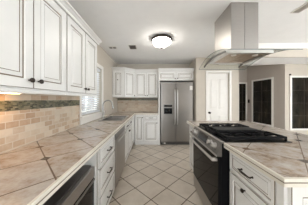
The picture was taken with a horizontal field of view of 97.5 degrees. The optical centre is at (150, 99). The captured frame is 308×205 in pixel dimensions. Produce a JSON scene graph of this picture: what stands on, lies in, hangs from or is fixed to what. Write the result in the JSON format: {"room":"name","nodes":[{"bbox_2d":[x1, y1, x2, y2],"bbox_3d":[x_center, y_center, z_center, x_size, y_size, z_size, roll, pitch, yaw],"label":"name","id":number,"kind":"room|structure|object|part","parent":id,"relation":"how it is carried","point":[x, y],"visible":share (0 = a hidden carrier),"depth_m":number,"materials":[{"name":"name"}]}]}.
{"room":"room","nodes":[
{"label":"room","id":0,"kind":"room"},
{"bbox_2d":[17,45,117,115],"bbox_3d":[-1.165,0.080,1.125,0.150,2.460,6.850,0,0,0],"label":"wall","id":1,"kind":"structure","parent":0,"point":[103,58],"depth_m":3.31,"materials":[{"name":"beige paint"}]},
{"bbox_2d":[0,0,71,94],"bbox_3d":[-0.904,-0.444,0.884,0.368,0.812,0.699,0,0,0],"label":"upper cabinet","id":2,"kind":"object","parent":1,"relation":"attached to","point":[32,32],"visible":1,"depth_m":0.88,"materials":[{"name":"white paint"}]},
{"bbox_3d":[-0.780,-0.427,0.712,0.020,0.711,0.342,0,0,0],"label":"door","id":3,"kind":"part","parent":2,"relation":"part of","materials":[{"name":"white paint"}]},
{"bbox_3d":[-0.780,-0.049,0.885,0.016,0.022,0.696,0,0,0],"label":"light rail","id":4,"kind":"part","parent":2,"relation":"part of","materials":[{"name":"white paint"}]},
{"bbox_3d":[-0.780,-0.427,1.058,0.020,0.711,0.342,0,0,0],"label":"door","id":5,"kind":"part","parent":2,"relation":"part of","materials":[{"name":"white paint"}]},
{"bbox_3d":[-0.755,-0.823,0.884,0.070,0.055,0.699,0,0,0],"label":"crown molding","id":6,"kind":"part","parent":2,"relation":"part of","materials":[{"name":"white paint"}]},
{"bbox_2d":[0,93,79,153],"bbox_3d":[-1.081,0.167,1.225,0.015,0.451,1.610,0,0,0],"label":"backsplash","id":7,"kind":"structure","parent":1,"relation":"attached to","point":[29,120],"depth_m":1.22,"materials":[{"name":"tile"}]},
{"bbox_2d":[54,110,59,120],"bbox_3d":[-1.071,0.180,1.545,0.008,0.124,0.084,0,0,0],"label":"outlet","id":8,"kind":"object","parent":7,"relation":"attached to","point":[56,112],"visible":1,"depth_m":1.53,"materials":[{"name":"beige plastic"}]},
{"bbox_2d":[65,7,101,96],"bbox_3d":[-0.904,-0.444,1.611,0.368,0.812,0.749,0,0,0],"label":"upper cabinet","id":9,"kind":"object","parent":1,"relation":"attached to","point":[82,42],"visible":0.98,"depth_m":1.46,"materials":[{"name":"white paint"}]},
{"bbox_3d":[-0.780,-0.427,1.413,0.020,0.711,0.342,0,0,0],"label":"door","id":10,"kind":"part","parent":9,"relation":"part of","materials":[{"name":"white paint"}]},
{"bbox_3d":[-0.780,-0.049,1.586,0.016,0.022,0.696,0,0,0],"label":"light rail","id":11,"kind":"part","parent":9,"relation":"part of","materials":[{"name":"white paint"}]},
{"bbox_3d":[-0.902,-0.823,1.611,0.365,0.055,0.749,0,0,0],"label":"crown molding","id":12,"kind":"part","parent":9,"relation":"part of","materials":[{"name":"white paint"}]},
{"bbox_3d":[-0.780,-0.427,1.759,0.020,0.711,0.342,0,0,0],"label":"door","id":13,"kind":"part","parent":9,"relation":"part of","materials":[{"name":"white paint"}]},
{"bbox_2d":[79,63,104,124],"bbox_3d":[-1.135,-0.172,2.550,0.190,1.115,1.030,0,0,0],"label":"window","id":14,"kind":"structure","parent":1,"relation":"in","point":[84,119],"depth_m":2.52,"materials":[{"name":"white paint"}]},
{"bbox_3d":[-1.210,-0.200,2.535,0.040,0.920,0.890,0,0,0],"label":"sash","id":15,"kind":"part","parent":14,"relation":"part of","materials":[{"name":"white paint"}]},
{"bbox_2d":[82,68,99,114],"bbox_3d":[-1.135,-0.200,2.535,0.070,0.912,0.866,0,0,0],"label":"window blind","id":16,"kind":"object","parent":14,"relation":"attached to","point":[98,70],"visible":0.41,"depth_m":2.63,"materials":[{"name":"white plastic"}]},
{"bbox_3d":[-1.135,0.323,2.550,0.190,0.124,1.030,0,0,0],"label":"sill","id":17,"kind":"part","parent":14,"relation":"part of","materials":[{"name":"white paint"}]},
{"bbox_2d":[112,67,134,97],"bbox_3d":[-0.764,-0.477,4.059,0.648,0.835,0.678,0,0,0],"label":"upper cabinet","id":18,"kind":"object","parent":1,"relation":"attached to","point":[123,78],"visible":0.98,"depth_m":3.79,"materials":[{"name":"white paint"}]},
{"bbox_3d":[-0.920,-0.438,3.780,0.280,0.731,0.020,0,0,0],"label":"panel","id":19,"kind":"part","parent":18,"relation":"part of","materials":[{"name":"white paint"}]},
{"bbox_3d":[-0.750,-0.855,3.839,0.712,0.080,0.236,0,0,-25],"label":"crown molding","id":20,"kind":"part","parent":18,"relation":"part of","materials":[{"name":"white paint"}]},
{"bbox_3d":[-0.620,-0.438,3.920,0.365,0.731,0.020,0,0,-45],"label":"door","id":21,"kind":"part","parent":18,"relation":"part of","materials":[{"name":"white paint"}]},
{"bbox_2d":[118,64,188,68],"bbox_3d":[0.077,0.080,4.475,2.335,2.460,0.150,0,0,0],"label":"wall","id":22,"kind":"structure","parent":0,"point":[133,66],"depth_m":4.40,"materials":[{"name":"beige paint"}]},
{"bbox_2d":[118,98,157,111],"bbox_3d":[-0.435,0.167,4.391,1.301,0.451,0.015,0,0,0],"label":"backsplash","id":23,"kind":"structure","parent":22,"relation":"attached to","point":[124,104],"depth_m":4.39,"materials":[{"name":"tile"}]},
{"bbox_2d":[135,69,157,97],"bbox_3d":[-0.141,-0.477,4.197,0.693,0.835,0.403,0,0,0],"label":"upper cabinet","id":24,"kind":"object","parent":22,"relation":"attached to","point":[146,80],"visible":1,"depth_m":4.05,"materials":[{"name":"white paint"}]},
{"bbox_3d":[-0.313,-0.438,4.060,0.338,0.731,0.020,0,0,0],"label":"door","id":25,"kind":"part","parent":24,"relation":"part of","materials":[{"name":"white paint"}]},
{"bbox_3d":[-0.141,-0.855,4.032,0.693,0.080,0.075,0,0,0],"label":"crown molding","id":26,"kind":"part","parent":24,"relation":"part of","materials":[{"name":"white paint"}]},
{"bbox_3d":[0.030,-0.438,4.060,0.338,0.731,0.020,0,0,0],"label":"door","id":27,"kind":"part","parent":24,"relation":"part of","materials":[{"name":"white paint"}]},
{"bbox_2d":[158,68,193,81],"bbox_3d":[0.725,-0.723,4.127,1.026,0.345,0.543,0,0,0],"label":"upper cabinet","id":28,"kind":"object","parent":22,"relation":"attached to","point":[164,74],"visible":0.98,"depth_m":3.91,"materials":[{"name":"white paint"}]},
{"bbox_3d":[0.470,-0.682,3.920,0.505,0.241,0.020,0,0,0],"label":"door","id":29,"kind":"part","parent":28,"relation":"part of","materials":[{"name":"white paint"}]},
{"bbox_3d":[0.725,-0.855,3.893,1.026,0.080,0.075,0,0,0],"label":"crown molding","id":30,"kind":"part","parent":28,"relation":"part of","materials":[{"name":"white paint"}]},
{"bbox_3d":[0.980,-0.682,3.920,0.505,0.241,0.020,0,0,0],"label":"door","id":31,"kind":"part","parent":28,"relation":"part of","materials":[{"name":"white paint"}]},
{"bbox_2d":[109,142,202,204],"bbox_3d":[2.380,1.360,1.160,7.240,0.100,6.920,0,0,0],"label":"floor","id":32,"kind":"structure","parent":0,"point":[162,174],"depth_m":2.24,"materials":[{"name":"beige tile"}]},
{"bbox_2d":[84,151,97,204],"bbox_3d":[-0.784,0.874,0.840,0.604,0.873,0.798,0,0,0],"label":"base cabinet","id":33,"kind":"object","parent":32,"relation":"on","point":[93,161],"visible":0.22,"depth_m":1.21,"materials":[{"name":"white paint"}]},
{"bbox_2d":[43,165,94,204],"bbox_3d":[-0.774,0.883,0.840,0.564,0.600,0.720,0,0,0],"label":"appliance","id":34,"kind":"object","parent":33,"relation":"in","point":[78,189],"visible":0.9,"depth_m":0.96,"materials":[{"name":"silver metal"}]},
{"bbox_3d":[-0.516,0.928,0.840,0.024,0.486,0.710,0,0,0],"label":"door","id":35,"kind":"part","parent":34,"relation":"part of","materials":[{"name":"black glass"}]},
{"bbox_3d":[-0.498,0.700,0.840,0.012,0.017,0.700,0,0,0],"label":"door trim","id":36,"kind":"part","parent":34,"relation":"part of","materials":[{"name":"silver metal"}]},
{"bbox_3d":[-0.491,0.824,0.840,0.018,0.773,0.798,0,0,0],"label":"frame","id":37,"kind":"part","parent":33,"relation":"part of","materials":[{"name":"white paint"}]},
{"bbox_2d":[98,135,114,204],"bbox_3d":[-0.765,0.874,1.527,0.643,0.873,0.568,0,0,0],"label":"base cabinet","id":38,"kind":"object","parent":32,"relation":"on","point":[106,153],"visible":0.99,"depth_m":1.46,"materials":[{"name":"white paint"}]},
{"bbox_3d":[-0.490,1.067,1.527,0.020,0.255,0.510,0,0,0],"label":"drawer","id":39,"kind":"part","parent":38,"relation":"part of","materials":[{"name":"white paint"}]},
{"bbox_3d":[-0.490,0.797,1.527,0.020,0.255,0.510,0,0,0],"label":"drawer","id":40,"kind":"part","parent":38,"relation":"part of","materials":[{"name":"white paint"}]},
{"bbox_3d":[-0.490,0.555,1.527,0.020,0.200,0.510,0,0,0],"label":"drawer","id":41,"kind":"part","parent":38,"relation":"part of","materials":[{"name":"white paint"}]},
{"bbox_2d":[114,126,125,187],"bbox_3d":[-0.751,0.876,2.130,0.631,0.868,0.626,0,0,0],"label":"dishwasher","id":42,"kind":"object","parent":32,"relation":"on","point":[119,149],"visible":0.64,"depth_m":2.04,"materials":[{"name":"metal"}]},
{"bbox_3d":[-0.498,0.496,2.130,0.041,0.108,0.618,0,0,0],"label":"control panel","id":43,"kind":"part","parent":42,"relation":"part of","materials":[{"name":"silver metal"}]},
{"bbox_2d":[124,118,131,162],"bbox_3d":[-0.765,0.874,2.913,0.643,0.873,0.928,0,0,0],"label":"base cabinet","id":44,"kind":"object","parent":32,"relation":"on","point":[128,126],"visible":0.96,"depth_m":2.88,"materials":[{"name":"white paint"}]},
{"bbox_3d":[-0.490,0.902,2.689,0.020,0.585,0.442,0,0,0],"label":"door","id":45,"kind":"part","parent":44,"relation":"part of","materials":[{"name":"white paint"}]},
{"bbox_3d":[-0.490,0.902,3.137,0.020,0.585,0.442,0,0,0],"label":"door","id":46,"kind":"part","parent":44,"relation":"part of","materials":[{"name":"white paint"}]},
{"bbox_2d":[132,116,133,144],"bbox_3d":[-0.783,0.874,3.889,0.606,0.873,1.016,0,0,0],"label":"base cabinet","id":47,"kind":"object","parent":32,"relation":"on","point":[133,116],"visible":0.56,"depth_m":3.56,"materials":[{"name":"white paint"}]},
{"bbox_2d":[0,112,158,204],"bbox_3d":[-0.435,0.415,2.409,1.305,0.045,3.978,0,0,0],"label":"countertop","id":48,"kind":"structure","parent":47,"relation":"on","point":[30,174],"depth_m":0.87,"materials":[{"name":"stone"}]},
{"bbox_2d":[102,100,113,117],"bbox_3d":[-0.923,0.198,2.917,0.251,0.388,0.106,0,0,0],"label":"faucet","id":49,"kind":"object","parent":48,"relation":"on","point":[103,113],"visible":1,"depth_m":2.88,"materials":[{"name":"silver metal"}]},
{"bbox_2d":[98,116,127,120],"bbox_3d":[-0.750,0.474,2.850,0.454,0.178,0.744,0,0,0],"label":"sink","id":50,"kind":"object","parent":48,"relation":"in","point":[109,118],"visible":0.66,"depth_m":2.83,"materials":[{"name":"metal"}]},
{"bbox_2d":[103,118,123,119],"bbox_3d":[-0.750,0.478,2.672,0.386,0.170,0.320,0,0,0],"label":"basin","id":51,"kind":"object","parent":50,"relation":"in","point":[103,118],"depth_m":2.83,"materials":[{"name":"silver metal"}]},
{"bbox_2d":[108,116,125,117],"bbox_3d":[-0.750,0.478,3.028,0.386,0.170,0.320,0,0,0],"label":"basin","id":52,"kind":"object","parent":50,"relation":"in","point":[108,116],"depth_m":3.18,"materials":[{"name":"silver metal"}]},
{"bbox_2d":[134,115,158,144],"bbox_3d":[-0.131,0.874,4.102,0.692,0.873,0.588,0,0,0],"label":"base cabinet","id":53,"kind":"object","parent":32,"relation":"on","point":[146,127],"visible":0.99,"depth_m":3.85,"materials":[{"name":"white paint"}]},
{"bbox_3d":[-0.337,0.823,3.855,0.242,0.745,0.020,0,0,0],"label":"door","id":54,"kind":"part","parent":53,"relation":"part of","materials":[{"name":"white paint"}]},
{"bbox_3d":[-0.003,0.522,3.855,0.401,0.145,0.020,0,0,0],"label":"drawer","id":55,"kind":"part","parent":53,"relation":"part of","materials":[{"name":"white paint"}]},
{"bbox_3d":[-0.003,0.902,3.855,0.401,0.585,0.020,0,0,0],"label":"door","id":56,"kind":"part","parent":53,"relation":"part of","materials":[{"name":"white paint"}]},
{"bbox_2d":[158,80,159,144],"bbox_3d":[0.238,0.382,4.135,0.040,1.857,0.510,0,0,0],"label":"divider","id":57,"kind":"object","parent":32,"relation":"on","point":[159,80],"visible":0.71,"depth_m":3.88,"materials":[{"name":"white paint"}]},
{"bbox_2d":[160,82,193,143],"bbox_3d":[0.749,0.390,4.076,0.939,1.800,0.587,0,0,0],"label":"refrigerator","id":58,"kind":"object","parent":32,"relation":"on","point":[176,98],"visible":0.91,"depth_m":3.85,"materials":[{"name":"silver metal"}]},
{"bbox_3d":[0.490,0.285,3.868,0.278,0.318,0.052,0,0,0],"label":"dispenser frame","id":59,"kind":"part","parent":58,"relation":"part of","materials":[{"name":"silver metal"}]},
{"bbox_3d":[0.493,0.352,3.878,0.425,1.705,0.056,0,0,0],"label":"freezer door","id":60,"kind":"part","parent":58,"relation":"part of","materials":[{"name":"silver metal"}]},
{"bbox_3d":[0.748,0.210,3.820,0.025,1.018,0.074,0,0,0],"label":"handle","id":61,"kind":"part","parent":58,"relation":"part of","materials":[{"name":"silver metal"}]},
{"bbox_3d":[0.965,0.352,3.878,0.502,1.705,0.056,0,0,0],"label":"door","id":62,"kind":"part","parent":58,"relation":"part of","materials":[{"name":"silver metal"}]},
{"bbox_2d":[190,126,193,169],"bbox_3d":[0.999,0.874,2.233,0.672,0.873,0.475,0,0,0],"label":"base cabinet","id":63,"kind":"object","parent":32,"relation":"on","point":[191,127],"visible":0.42,"depth_m":2.34,"materials":[{"name":"white paint"}]},
{"bbox_3d":[0.710,0.915,2.233,0.020,0.560,0.437,0,0,0],"label":"door","id":64,"kind":"part","parent":63,"relation":"part of","materials":[{"name":"white paint"}]},
{"bbox_2d":[190,123,292,204],"bbox_3d":[0.925,0.827,1.612,0.746,0.966,0.752,0,0,0],"label":"range","id":65,"kind":"object","parent":32,"relation":"on","point":[211,160],"visible":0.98,"depth_m":1.38,"materials":[{"name":"black metal"}]},
{"bbox_3d":[0.639,1.177,1.612,0.022,0.165,0.744,0,0,0],"label":"drawer","id":66,"kind":"part","parent":65,"relation":"part of","materials":[{"name":"metal"}]},
{"bbox_3d":[0.586,0.561,1.612,0.067,0.032,0.713,0,0,0],"label":"handle","id":67,"kind":"part","parent":65,"relation":"part of","materials":[{"name":"silver metal"}]},
{"bbox_3d":[0.622,0.810,1.612,0.004,0.536,0.728,0,0,0],"label":"oven glass","id":68,"kind":"part","parent":65,"relation":"part of","materials":[{"name":"black glass"}]},
{"bbox_3d":[0.634,0.457,1.612,0.072,0.138,0.752,0,0,0],"label":"panel trim","id":69,"kind":"part","parent":65,"relation":"part of","materials":[{"name":"silver metal"}]},
{"bbox_3d":[0.643,0.459,1.612,0.074,0.133,0.752,0,0,0],"label":"control panel","id":70,"kind":"part","parent":65,"relation":"part of","materials":[{"name":"silver metal"}]},
{"bbox_3d":[0.607,0.448,1.316,0.055,0.062,0.062,0,0,0],"label":"control knob","id":71,"kind":"part","parent":65,"relation":"part of","materials":[{"name":"silver metal"}]},
{"bbox_3d":[0.637,0.810,1.612,0.026,0.550,0.744,0,0,0],"label":"oven door","id":72,"kind":"part","parent":65,"relation":"part of","materials":[{"name":"black ceramic"}]},
{"bbox_2d":[198,126,292,142],"bbox_3d":[0.990,0.397,1.612,0.617,0.016,0.752,0,0,0],"label":"cooktop","id":73,"kind":"object","parent":65,"relation":"in","point":[224,140],"depth_m":1.28,"materials":[{"name":"black metal"}]},
{"bbox_2d":[230,152,307,204],"bbox_3d":[0.999,0.874,0.959,0.672,0.873,0.538,0,0,0],"label":"base cabinet","id":74,"kind":"object","parent":32,"relation":"on","point":[248,185],"visible":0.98,"depth_m":0.90,"materials":[{"name":"white paint"}]},
{"bbox_3d":[0.682,0.537,0.985,0.037,0.016,0.135,0,0,0],"label":"pull handle","id":75,"kind":"part","parent":74,"relation":"part of","materials":[{"name":"brown metal"}]},
{"bbox_2d":[187,121,307,186],"bbox_3d":[1.207,0.415,1.591,1.092,0.045,1.844,0,0,0],"label":"countertop","id":76,"kind":"structure","parent":74,"relation":"on","point":[286,164],"depth_m":0.96,"materials":[{"name":"stone"}]},
{"bbox_3d":[0.710,0.915,0.985,0.020,0.560,0.439,0,0,0],"label":"door","id":77,"kind":"part","parent":74,"relation":"part of","materials":[{"name":"white paint"}]},
{"bbox_3d":[0.710,0.537,0.985,0.020,0.165,0.439,0,0,0],"label":"drawer","id":78,"kind":"part","parent":74,"relation":"part of","materials":[{"name":"white paint"}]},
{"bbox_3d":[0.710,0.824,0.733,0.020,0.773,0.044,0,0,0],"label":"corner post","id":79,"kind":"part","parent":74,"relation":"part of","materials":[{"name":"white paint"}]},
{"bbox_3d":[1.028,0.828,0.700,0.615,0.765,0.020,0,0,0],"label":"panel","id":80,"kind":"part","parent":74,"relation":"part of","materials":[{"name":"white paint"}]},
{"bbox_2d":[67,0,307,63],"bbox_3d":[2.380,-1.210,1.160,7.240,0.120,6.920,0,0,0],"label":"ceiling","id":81,"kind":"structure","parent":0,"point":[190,24],"depth_m":2.07,"materials":[{"name":"white paint"}]},
{"bbox_2d":[128,45,136,48],"bbox_3d":[-0.400,-1.145,2.950,0.170,0.009,0.240,0,0,0],"label":"ceiling vent","id":82,"kind":"object","parent":81,"relation":"in","point":[129,46],"visible":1,"depth_m":2.94,"materials":[{"name":"grey metal"}]},
{"bbox_2d":[151,34,171,48],"bbox_3d":[0.200,-1.056,2.550,0.400,0.187,0.400,0,0,0],"label":"ceiling light","id":83,"kind":"object","parent":81,"relation":"attached to","point":[161,41],"visible":1,"depth_m":2.44,"materials":[{"name":"white glass"}]},
{"bbox_3d":[0.200,-1.050,2.550,0.344,0.105,0.344,0,0,0],"label":"lamp shade","id":84,"kind":"part","parent":83,"relation":"part of","materials":[{"name":"white glass"}]},
{"bbox_2d":[199,2,302,69],"bbox_3d":[1.105,-0.805,1.700,0.720,0.685,0.800,0,0,0],"label":"range hood","id":85,"kind":"object","parent":81,"relation":"hanging from","point":[236,28],"visible":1,"depth_m":1.59,"materials":[{"name":"silver metal"}]},
{"bbox_3d":[0.793,-0.514,1.725,0.011,0.081,0.570,0,0,0],"label":"rail","id":86,"kind":"part","parent":85,"relation":"part of","materials":[{"name":"silver metal"}]},
{"bbox_2d":[291,2,307,12],"bbox_3d":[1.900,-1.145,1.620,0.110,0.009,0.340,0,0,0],"label":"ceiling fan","id":87,"kind":"object","parent":81,"relation":"in","point":[305,6],"visible":1,"depth_m":1.70,"materials":[{"name":"white paint"}]},
{"bbox_2d":[189,58,238,120],"bbox_3d":[1.833,0.080,4.160,1.175,2.460,0.880,0,0,0],"label":"wall","id":88,"kind":"structure","parent":0,"point":[199,80],"depth_m":3.72,"materials":[{"name":"beige paint"}]},
{"bbox_2d":[206,71,231,120],"bbox_3d":[1.860,0.259,3.729,0.706,2.103,0.102,0,0,0],"label":"door","id":89,"kind":"structure","parent":88,"relation":"in","point":[216,81],"depth_m":3.74,"materials":[{"name":"white paint"}]},
{"bbox_2d":[239,66,246,81],"bbox_3d":[2.835,0.090,4.560,0.830,2.440,0.120,0,0,0],"label":"wall","id":90,"kind":"structure","parent":0,"point":[242,73],"depth_m":4.50,"materials":[{"name":"beige paint"}]},
{"bbox_2d":[239,82,246,120],"bbox_3d":[3.038,0.092,4.489,0.315,1.325,0.021,0,0,0],"label":"window","id":91,"kind":"structure","parent":90,"relation":"in","point":[242,85],"depth_m":4.49,"materials":[{"name":"black glass"}]},
{"bbox_2d":[219,57,307,65],"bbox_3d":[3.280,-1.080,3.725,2.840,0.380,1.750,0,0,0],"label":"ceiling","id":92,"kind":"structure","parent":0,"point":[264,60],"depth_m":3.16,"materials":[{"name":"white paint"}]},
{"bbox_2d":[247,64,284,129],"bbox_3d":[3.409,0.090,3.999,0.262,2.440,1.175,0,0,-9],"label":"wall","id":93,"kind":"structure","parent":0,"point":[260,71],"depth_m":3.62,"materials":[{"name":"beige paint"}]},
{"bbox_2d":[252,77,273,126],"bbox_3d":[3.270,0.069,3.989,0.021,1.363,0.656,0,0,-9],"label":"window","id":94,"kind":"structure","parent":93,"relation":"in","point":[262,89],"depth_m":3.94,"materials":[{"name":"black glass"}]},
{"bbox_2d":[264,49,307,56],"bbox_3d":[3.277,-1.018,2.834,2.845,0.261,0.029,0,0,0],"label":"wall header","id":95,"kind":"structure","parent":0,"point":[287,53],"depth_m":2.82,"materials":[{"name":"beige paint"}]},
{"bbox_2d":[258,43,307,48],"bbox_3d":[3.277,-1.105,2.790,2.845,0.089,0.060,0,0,0],"label":"trim","id":96,"kind":"structure","parent":95,"relation":"attached to","point":[260,45],"depth_m":2.78,"materials":[{"name":"white paint"}]},
{"bbox_2d":[285,64,307,134],"bbox_3d":[4.038,0.185,3.475,1.324,2.250,0.150,0,0,0],"label":"wall","id":97,"kind":"structure","parent":0,"point":[293,69],"depth_m":3.40,"materials":[{"name":"beige paint"}]},
{"bbox_2d":[289,76,307,129],"bbox_3d":[4.005,0.089,3.389,1.040,1.372,0.021,0,0,0],"label":"window","id":98,"kind":"structure","parent":97,"relation":"in","point":[298,85],"depth_m":3.39,"materials":[{"name":"black glass"}]},
{"label":"outside","id":99,"kind":"structure","parent":0,"visible":0},
{"bbox_2d":[82,97,94,109],"bbox_3d":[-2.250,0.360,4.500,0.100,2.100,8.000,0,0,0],"label":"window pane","id":100,"kind":"structure","parent":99,"point":[82,97],"depth_m":4.83,"materials":[{"name":"glass"}]}
]}

